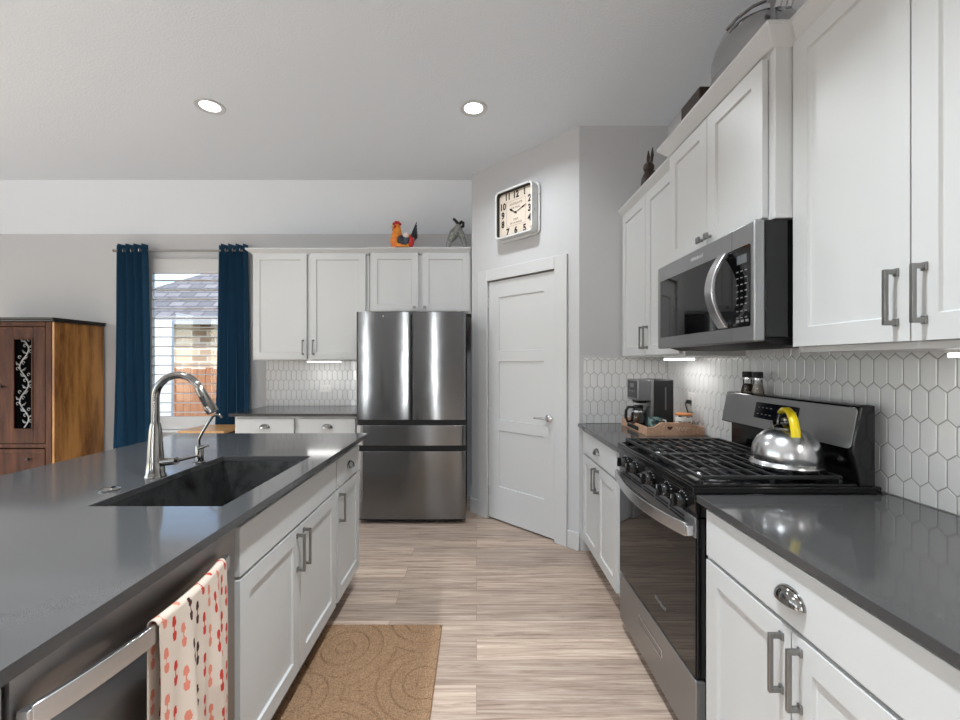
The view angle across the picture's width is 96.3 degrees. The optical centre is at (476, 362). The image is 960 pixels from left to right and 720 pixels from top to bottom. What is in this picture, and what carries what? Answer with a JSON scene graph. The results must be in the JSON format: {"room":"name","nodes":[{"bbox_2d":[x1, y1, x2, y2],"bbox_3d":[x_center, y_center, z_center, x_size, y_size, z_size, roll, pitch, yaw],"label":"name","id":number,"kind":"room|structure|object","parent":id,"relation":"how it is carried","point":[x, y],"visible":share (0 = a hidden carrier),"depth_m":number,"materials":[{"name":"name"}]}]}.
{"room":"kitchen","nodes":[
{"label":"kitchen","id":0,"kind":"room"},
{"bbox_2d":[0,234,471,496],"bbox_3d":[-2.562,0.000,4.377,8.075,2.700,0.107,0,0,0],"label":"wall","id":1,"kind":"structure","parent":0,"point":[66,276],"depth_m":4.33,"materials":[{"name":"grey paint"}]},
{"bbox_2d":[112,249,242,251],"bbox_3d":[-2.875,-1.102,4.274,1.422,0.032,0.111,0,0,0],"label":"curtain rod","id":2,"kind":"object","parent":1,"relation":"attached to","point":[113,250],"visible":0.49,"depth_m":4.22,"materials":[{"name":"grey metal"}]},
{"bbox_2d":[113,243,149,448],"bbox_3d":[-3.381,0.082,4.234,0.387,2.477,0.120,0,0,0],"label":"curtain","id":3,"kind":"object","parent":2,"relation":"hanging from","point":[132,373],"visible":0.8,"depth_m":4.21,"materials":[{"name":"blue fabric"}]},
{"bbox_2d":[215,243,249,424],"bbox_3d":[-2.404,0.081,4.234,0.367,2.477,0.119,0,0,0],"label":"curtain","id":4,"kind":"object","parent":2,"relation":"hanging from","point":[233,361],"visible":0.79,"depth_m":4.22,"materials":[{"name":"blue fabric"}]},
{"bbox_2d":[149,259,218,432],"bbox_3d":[-2.860,-0.170,4.354,1.080,1.740,0.148,0,0,0],"label":"window","id":5,"kind":"structure","parent":1,"relation":"in","point":[170,424],"depth_m":4.30,"materials":[{"name":"grey paint"}]},
{"bbox_2d":[245,248,369,360],"bbox_3d":[-1.567,-0.539,4.141,1.137,1.038,0.369,0,0,0],"label":"upper cabinet","id":6,"kind":"object","parent":1,"relation":"attached to","point":[307,302],"visible":0.84,"depth_m":4.00,"materials":[{"name":"grey paint"}]},
{"bbox_2d":[307,360,341,362],"bbox_3d":[-1.465,-0.009,4.140,0.318,0.020,0.048,0,0,0],"label":"light","id":7,"kind":"object","parent":6,"relation":"attached to","point":[309,361],"visible":1,"depth_m":4.12,"materials":[{"name":"white plastic"}]},
{"bbox_2d":[308,361,340,362],"bbox_3d":[-1.465,-0.005,4.140,0.310,0.012,0.040,0,0,0],"label":"diffuser","id":8,"kind":"object","parent":7,"relation":"attached to","point":[308,361],"depth_m":4.12,"materials":[{"name":"white plastic"}]},
{"bbox_2d":[266,360,356,405],"bbox_3d":[-1.560,0.205,4.327,1.120,0.460,0.008,0,0,0],"label":"backsplash","id":9,"kind":"structure","parent":1,"relation":"attached to","point":[288,383],"depth_m":4.32,"materials":[{"name":"white tile"}]},
{"bbox_2d":[320,385,331,391],"bbox_3d":[-1.515,0.260,4.319,0.120,0.075,0.008,0,0,0],"label":"wall outlet","id":10,"kind":"object","parent":1,"relation":"attached to","point":[323,388],"visible":1,"depth_m":4.32,"materials":[{"name":"white plastic"}]},
{"bbox_2d":[367,247,470,316],"bbox_3d":[-0.529,-0.759,4.140,0.950,0.609,0.370,0,0,0],"label":"upper cabinet","id":11,"kind":"object","parent":1,"relation":"attached to","point":[402,279],"visible":0.95,"depth_m":3.99,"materials":[{"name":"grey paint"}]},
{"bbox_2d":[390,221,417,246],"bbox_3d":[-0.674,-1.187,3.984,0.251,0.256,0.146,0,0,0],"label":"rooster figurine","id":12,"kind":"object","parent":11,"relation":"on","point":[398,239],"visible":0.99,"depth_m":3.95,"materials":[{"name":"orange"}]},
{"bbox_2d":[446,218,466,246],"bbox_3d":[-0.186,-1.201,3.990,0.194,0.286,0.098,0,0,0],"label":"figurine","id":13,"kind":"object","parent":11,"relation":"on","point":[456,231],"visible":0.95,"depth_m":3.96,"materials":[{"name":"grey ceramic"}]},
{"bbox_2d":[0,0,766,233],"bbox_3d":[-2.562,-1.546,-0.135,8.075,0.504,9.130,0,0,0],"label":"ceiling","id":14,"kind":"structure","parent":0,"point":[340,116],"depth_m":2.75,"materials":[{"name":"white paint"}]},
{"bbox_2d":[193,98,225,114],"bbox_3d":[-1.764,-1.694,2.847,0.184,0.007,0.184,0,0,0],"label":"recessed light","id":15,"kind":"object","parent":14,"relation":"in","point":[210,106],"visible":1,"depth_m":2.85,"materials":[{"name":"grey paint"}]},
{"bbox_2d":[460,100,486,116],"bbox_3d":[-0.020,-1.694,2.869,0.184,0.007,0.184,0,0,0],"label":"recessed light","id":16,"kind":"object","parent":14,"relation":"in","point":[471,108],"visible":1,"depth_m":2.87,"materials":[{"name":"grey paint"}]},
{"bbox_2d":[271,497,677,719],"bbox_3d":[-2.562,1.400,-0.135,8.075,0.100,9.130,0,0,0],"label":"floor","id":17,"kind":"structure","parent":0,"point":[533,628],"depth_m":2.28,"materials":[{"name":"wood"}]},
{"bbox_2d":[0,688,0,719],"bbox_3d":[-1.056,0.905,1.595,0.688,0.889,2.070,0,0,0],"label":"kitchen island","id":18,"kind":"object","parent":17,"relation":"on","point":[0,688],"visible":0.02,"depth_m":0.64,"materials":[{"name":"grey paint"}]},
{"bbox_2d":[0,433,366,687],"bbox_3d":[-1.252,0.448,1.586,1.157,0.024,2.132,0,0,0],"label":"island countertop","id":19,"kind":"structure","parent":18,"relation":"on","point":[69,558],"depth_m":1.15,"materials":[{"name":"grey stone"}]},
{"bbox_2d":[98,486,120,492],"bbox_3d":[-1.253,0.431,1.470,0.060,0.010,0.060,0,0,0],"label":"button","id":20,"kind":"object","parent":19,"relation":"on","point":[110,488],"visible":1,"depth_m":1.46,"materials":[{"name":"silver metal"}]},
{"bbox_2d":[144,372,217,478],"bbox_3d":[-1.126,0.235,1.642,0.272,0.401,0.072,0,0,0],"label":"kitchen faucet","id":21,"kind":"object","parent":19,"relation":"on","point":[156,463],"visible":1,"depth_m":1.63,"materials":[{"name":"silver metal"}]},
{"bbox_2d":[108,461,301,505],"bbox_3d":[-0.977,0.573,1.655,0.422,0.226,0.711,0,0,0],"label":"sink","id":22,"kind":"object","parent":19,"relation":"in","point":[219,484],"visible":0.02,"depth_m":1.92,"materials":[{"name":"metal"}]},
{"bbox_2d":[193,414,222,463],"bbox_3d":[-1.166,0.329,1.870,0.126,0.213,0.048,0,0,0],"label":"water faucet","id":23,"kind":"object","parent":19,"relation":"on","point":[199,449],"visible":1,"depth_m":1.86,"materials":[{"name":"silver metal"}]},
{"bbox_2d":[0,317,105,475],"bbox_3d":[-4.205,0.477,4.030,1.006,1.745,0.540,0,0,0],"label":"armoire","id":24,"kind":"object","parent":17,"relation":"on","point":[51,368],"visible":0.89,"depth_m":3.81,"materials":[{"name":"brown wood"}]},
{"bbox_2d":[1,528,234,719],"bbox_3d":[-0.976,0.915,0.953,0.660,0.870,0.605,0,0,0],"label":"dishwasher","id":25,"kind":"object","parent":17,"relation":"on","point":[100,673],"visible":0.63,"depth_m":0.82,"materials":[{"name":"silver metal"}]},
{"bbox_2d":[147,558,227,719],"bbox_3d":[-0.648,0.762,1.008,0.060,0.483,0.280,0,0,-5],"label":"dish towel","id":26,"kind":"object","parent":25,"relation":"hanging from","point":[187,669],"visible":1,"depth_m":0.96,"materials":[{"name":"beige fabric"}]},
{"bbox_2d":[177,425,234,432],"bbox_3d":[-2.415,0.975,3.965,0.410,0.750,0.400,0,0,0],"label":"side table","id":27,"kind":"object","parent":17,"relation":"on","point":[211,428],"visible":0.12,"depth_m":3.85,"materials":[{"name":"brown wood"}]},
{"bbox_2d":[235,461,335,719],"bbox_3d":[-1.018,0.905,1.718,0.685,0.889,0.912,0,0,0],"label":"base cabinet","id":28,"kind":"object","parent":17,"relation":"on","point":[285,552],"visible":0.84,"depth_m":1.58,"materials":[{"name":"grey paint"}]},
{"bbox_2d":[235,417,356,432],"bbox_3d":[-1.548,0.905,3.978,1.055,0.889,0.675,0,0,0],"label":"base cabinet","id":29,"kind":"object","parent":17,"relation":"on","point":[242,424],"visible":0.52,"depth_m":3.67,"materials":[{"name":"grey paint"}]},
{"bbox_2d":[229,406,356,416],"bbox_3d":[-1.561,0.448,3.990,1.098,0.024,0.664,0,0,0],"label":"countertop","id":30,"kind":"structure","parent":29,"relation":"on","point":[266,411],"depth_m":3.75,"materials":[{"name":"grey stone"}]},
{"bbox_2d":[333,444,358,602],"bbox_3d":[-1.018,0.905,2.401,0.685,0.889,0.450,0,0,0],"label":"base cabinet","id":31,"kind":"object","parent":17,"relation":"on","point":[347,464],"visible":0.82,"depth_m":2.38,"materials":[{"name":"grey paint"}]},
{"bbox_2d":[272,624,441,719],"bbox_3d":[-0.471,1.343,1.725,0.593,0.014,0.956,0,0,0],"label":"rug","id":32,"kind":"object","parent":17,"relation":"on","point":[352,672],"visible":1,"depth_m":1.83,"materials":[{"name":"beige carpet"}]},
{"bbox_2d":[357,312,466,519],"bbox_3d":[-0.546,0.463,3.925,0.912,1.774,0.701,0,0,0],"label":"refrigerator","id":33,"kind":"object","parent":17,"relation":"on","point":[412,369],"visible":0.95,"depth_m":3.58,"materials":[{"name":"grey metal"}]},
{"bbox_2d":[583,430,620,596],"bbox_3d":[1.037,0.905,2.632,0.660,0.889,0.897,0,0,0],"label":"base cabinet","id":34,"kind":"object","parent":17,"relation":"on","point":[601,490],"visible":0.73,"depth_m":2.55,"materials":[{"name":"grey paint"}]},
{"bbox_2d":[578,423,727,452],"bbox_3d":[1.045,0.448,2.631,0.642,0.024,0.890,0,0,0],"label":"countertop","id":35,"kind":"structure","parent":34,"relation":"on","point":[610,434],"depth_m":2.60,"materials":[{"name":"grey stone"}]},
{"bbox_2d":[622,414,704,435],"bbox_3d":[1.183,0.397,2.774,0.344,0.078,0.446,0,0,0],"label":"serving tray","id":36,"kind":"object","parent":35,"relation":"on","point":[673,428],"visible":0.8,"depth_m":2.55,"materials":[{"name":"brown wood"}]},
{"bbox_2d":[624,379,690,430],"bbox_3d":[1.155,0.266,2.777,0.410,0.318,0.194,0,0,0],"label":"coffee maker","id":37,"kind":"object","parent":36,"relation":"in","point":[654,397],"visible":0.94,"depth_m":2.68,"materials":[{"name":"black"}]},
{"bbox_2d":[632,400,646,402],"bbox_3d":[1.052,0.251,2.777,0.066,0.020,0.107,0,0,0],"label":"basket","id":38,"kind":"object","parent":37,"relation":"on","point":[635,401],"depth_m":2.74,"materials":[{"name":"black"}]},
{"bbox_2d":[648,417,666,426],"bbox_3d":[1.099,0.380,2.616,0.105,0.090,0.084,0,0,32],"label":"mug","id":39,"kind":"object","parent":36,"relation":"on","point":[652,421],"visible":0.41,"depth_m":2.59,"materials":[{"name":"teal ceramic"}]},
{"bbox_2d":[674,412,692,423],"bbox_3d":[1.264,0.367,2.624,0.105,0.117,0.105,0,0,0],"label":"jar","id":40,"kind":"object","parent":36,"relation":"on","point":[679,416],"visible":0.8,"depth_m":2.58,"materials":[{"name":"ceramic"}]},
{"bbox_2d":[615,391,881,719],"bbox_3d":[1.000,0.747,1.801,0.677,1.207,0.764,0,0,0],"label":"range","id":41,"kind":"object","parent":17,"relation":"on","point":[663,526],"visible":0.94,"depth_m":1.59,"materials":[{"name":"black metal"}]},
{"bbox_2d":[741,371,751,392],"bbox_3d":[1.301,0.093,2.065,0.054,0.099,0.054,0,0,0],"label":"mill","id":42,"kind":"object","parent":41,"relation":"on","point":[746,387],"visible":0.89,"depth_m":2.05,"materials":[{"name":"clear glass"}]},
{"bbox_2d":[618,442,881,496],"bbox_3d":[1.027,0.423,1.801,0.624,0.042,0.764,0,0,0],"label":"cooktop","id":43,"kind":"object","parent":41,"relation":"in","point":[688,484],"depth_m":1.51,"materials":[{"name":"black metal"}]},
{"bbox_2d":[751,372,764,393],"bbox_3d":[1.301,0.093,1.990,0.054,0.099,0.054,0,0,0],"label":"mill","id":44,"kind":"object","parent":41,"relation":"on","point":[756,388],"visible":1,"depth_m":1.98,"materials":[{"name":"clear glass"}]},
{"bbox_2d":[751,380,764,393],"bbox_3d":[1.301,0.112,1.990,0.054,0.062,0.054,0,0,0],"label":"jar","id":45,"kind":"object","parent":44,"relation":"on","point":[756,388],"depth_m":1.98,"materials":[{"name":"clear glass"}]},
{"bbox_2d":[749,407,826,473],"bbox_3d":[1.125,0.271,1.562,0.230,0.218,0.230,0,0,0],"label":"kettle","id":46,"kind":"object","parent":41,"relation":"on","point":[784,447],"visible":1,"depth_m":1.49,"materials":[{"name":"silver metal"}]},
{"bbox_2d":[706,509,959,719],"bbox_3d":[1.037,0.905,0.985,0.660,0.889,0.860,0,0,0],"label":"base cabinet","id":47,"kind":"object","parent":17,"relation":"on","point":[782,643],"visible":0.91,"depth_m":0.98,"materials":[{"name":"grey paint"}]},
{"bbox_2d":[697,495,959,668],"bbox_3d":[1.045,0.448,0.983,0.642,0.024,0.866,0,0,0],"label":"countertop","id":48,"kind":"structure","parent":47,"relation":"on","point":[896,558],"depth_m":1.02,"materials":[{"name":"grey stone"}]},
{"bbox_2d":[472,126,667,550],"bbox_3d":[0.549,-0.174,3.573,1.887,3.048,0.493,0,0,41],"label":"wall","id":49,"kind":"structure","parent":0,"point":[585,175],"depth_m":3.08,"materials":[{"name":"grey paint"}]},
{"bbox_2d":[470,484,471,511],"bbox_3d":[-0.050,1.285,4.109,0.014,0.130,0.443,0,0,0],"label":"baseboard","id":50,"kind":"structure","parent":49,"relation":"attached to","point":[471,484],"depth_m":3.92,"materials":[{"name":"grey paint"}]},
{"bbox_2d":[471,498,477,514],"bbox_3d":[-0.013,1.285,3.845,0.014,0.130,0.095,0,0,-44],"label":"baseboard","id":51,"kind":"structure","parent":49,"relation":"attached to","point":[474,502],"depth_m":3.84,"materials":[{"name":"grey paint"}]},
{"bbox_2d":[495,180,539,242],"bbox_3d":[0.321,-1.202,3.443,0.095,0.416,0.416,0,0,-44],"label":"wall clock","id":52,"kind":"object","parent":49,"relation":"attached to","point":[517,207],"visible":1,"depth_m":3.42,"materials":[{"name":"white metal"}]},
{"bbox_2d":[488,271,553,538],"bbox_3d":[0.341,0.321,3.483,0.096,2.030,0.712,0,0,-44],"label":"door","id":53,"kind":"structure","parent":49,"relation":"in","point":[521,309],"depth_m":3.48,"materials":[{"name":"grey paint"}]},
{"bbox_2d":[478,254,567,546],"bbox_3d":[0.342,0.277,3.478,0.019,2.147,0.924,0,0,-44],"label":"trim","id":54,"kind":"structure","parent":49,"relation":"attached to","point":[559,263],"depth_m":3.22,"materials":[{"name":"grey paint"}]},
{"bbox_2d":[567,529,579,550],"bbox_3d":[0.701,1.285,3.112,0.014,0.130,0.100,0,0,-44],"label":"baseboard","id":55,"kind":"structure","parent":49,"relation":"attached to","point":[573,538],"depth_m":3.10,"materials":[{"name":"grey paint"}]},
{"bbox_2d":[583,358,666,422],"bbox_3d":[1.067,0.200,3.082,0.603,0.470,0.008,0,0,0],"label":"backsplash","id":56,"kind":"structure","parent":49,"relation":"attached to","point":[605,400],"depth_m":3.08,"materials":[{"name":"white tile"}]},
{"bbox_2d":[668,0,959,516],"bbox_3d":[1.422,-0.174,-0.185,0.107,3.048,9.030,0,0,0],"label":"wall","id":57,"kind":"structure","parent":0,"point":[915,396],"depth_m":1.44,"materials":[{"name":"white tile"}]},
{"bbox_2d":[618,158,745,357],"bbox_3d":[1.188,-0.558,2.635,0.363,1.051,0.896,0,0,0],"label":"upper cabinet","id":58,"kind":"object","parent":57,"relation":"attached to","point":[646,215],"visible":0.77,"depth_m":2.63,"materials":[{"name":"grey paint"}]},
{"bbox_2d":[641,147,654,185],"bbox_3d":[1.100,-1.217,2.720,0.120,0.265,0.096,0,0,0],"label":"rabbit figurine","id":59,"kind":"object","parent":58,"relation":"on","point":[648,167],"visible":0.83,"depth_m":2.70,"materials":[{"name":"brown"}]},
{"bbox_2d":[663,357,695,360],"bbox_3d":[1.235,-0.022,2.630,0.048,0.020,0.328,0,0,0],"label":"light","id":60,"kind":"object","parent":58,"relation":"attached to","point":[664,358],"visible":0.94,"depth_m":2.60,"materials":[{"name":"white plastic"}]},
{"bbox_2d":[688,392,694,411],"bbox_3d":[1.364,0.250,2.730,0.008,0.120,0.075,0,0,0],"label":"wall outlet","id":61,"kind":"object","parent":57,"relation":"attached to","point":[691,396],"visible":0.98,"depth_m":2.72,"materials":[{"name":"white plastic"}]},
{"bbox_2d":[657,19,795,262],"bbox_3d":[1.153,-0.791,1.808,0.433,0.627,0.851,0,0,0],"label":"upper cabinet","id":62,"kind":"object","parent":57,"relation":"attached to","point":[731,155],"visible":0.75,"depth_m":1.58,"materials":[{"name":"grey paint"}]},
{"bbox_2d":[681,87,709,120],"bbox_3d":[1.140,-1.190,2.075,0.220,0.170,0.180,0,0,0],"label":"wooden crate","id":63,"kind":"object","parent":62,"relation":"on","point":[700,91],"visible":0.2,"depth_m":2.04,"materials":[{"name":"brown wood"}]},
{"bbox_2d":[658,220,798,350],"bbox_3d":[1.104,-0.267,1.803,0.511,0.417,0.760,0,0,0],"label":"microwave","id":64,"kind":"object","parent":62,"relation":"attached to","point":[734,292],"visible":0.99,"depth_m":1.55,"materials":[{"name":"silver metal"}]},
{"bbox_2d":[711,0,796,85],"bbox_3d":[1.147,-1.289,1.759,0.379,0.368,0.345,0,0,-41],"label":"metal pot","id":65,"kind":"object","parent":62,"relation":"on","point":[737,35],"visible":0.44,"depth_m":1.67,"materials":[{"name":"silver metal"}]},
{"bbox_2d":[668,348,959,515],"bbox_3d":[1.372,0.182,1.267,0.008,0.505,3.634,0,0,0],"label":"backsplash","id":66,"kind":"structure","parent":57,"relation":"attached to","point":[915,396],"depth_m":1.44,"materials":[{"name":"white tile"}]},
{"bbox_2d":[790,0,959,351],"bbox_3d":[1.188,-0.572,0.986,0.363,1.077,0.860,0,0,0],"label":"upper cabinet","id":67,"kind":"object","parent":57,"relation":"attached to","point":[876,83],"visible":0.97,"depth_m":1.12,"materials":[{"name":"grey paint"}]},
{"bbox_2d":[944,350,959,357],"bbox_3d":[1.235,-0.022,0.900,0.048,0.020,0.428,0,0,0],"label":"light","id":68,"kind":"object","parent":67,"relation":"attached to","point":[951,353],"visible":0.98,"depth_m":1.09,"materials":[{"name":"white plastic"}]},
{"bbox_2d":[948,353,959,357],"bbox_3d":[1.235,-0.018,0.900,0.040,0.012,0.420,0,0,0],"label":"diffuser","id":69,"kind":"object","parent":68,"relation":"attached to","point":[950,355],"depth_m":1.09,"materials":[{"name":"white plastic"}]},
{"label":"outside","id":70,"kind":"structure","parent":0,"visible":0},
{"bbox_3d":[-5.000,1.900,17.225,22.000,0.100,25.550,0,0,0],"label":"ground","id":71,"kind":"structure","parent":70,"visible":0},
{"bbox_2d":[155,320,173,415],"bbox_3d":[-4.990,0.600,6.630,0.620,2.500,0.060,0,0,0],"label":"porch column","id":72,"kind":"structure","parent":71,"relation":"on","point":[159,360],"depth_m":6.60,"materials":[{"name":"white"}]},
{"bbox_2d":[155,274,217,368],"bbox_3d":[-6.325,-0.800,14.260,9.450,5.300,6.280,0,0,0],"label":"neighbor house","id":73,"kind":"structure","parent":71,"relation":"on","point":[178,360],"depth_m":11.60,"materials":[{"name":"beige brick"}]},
{"bbox_2d":[174,367,216,415],"bbox_3d":[-5.454,0.960,8.230,7.093,1.739,0.060,0,0,0],"label":"wooden fence","id":74,"kind":"object","parent":71,"relation":"on","point":[178,407],"visible":0.07,"depth_m":8.20,"materials":[{"name":"brown wood"}]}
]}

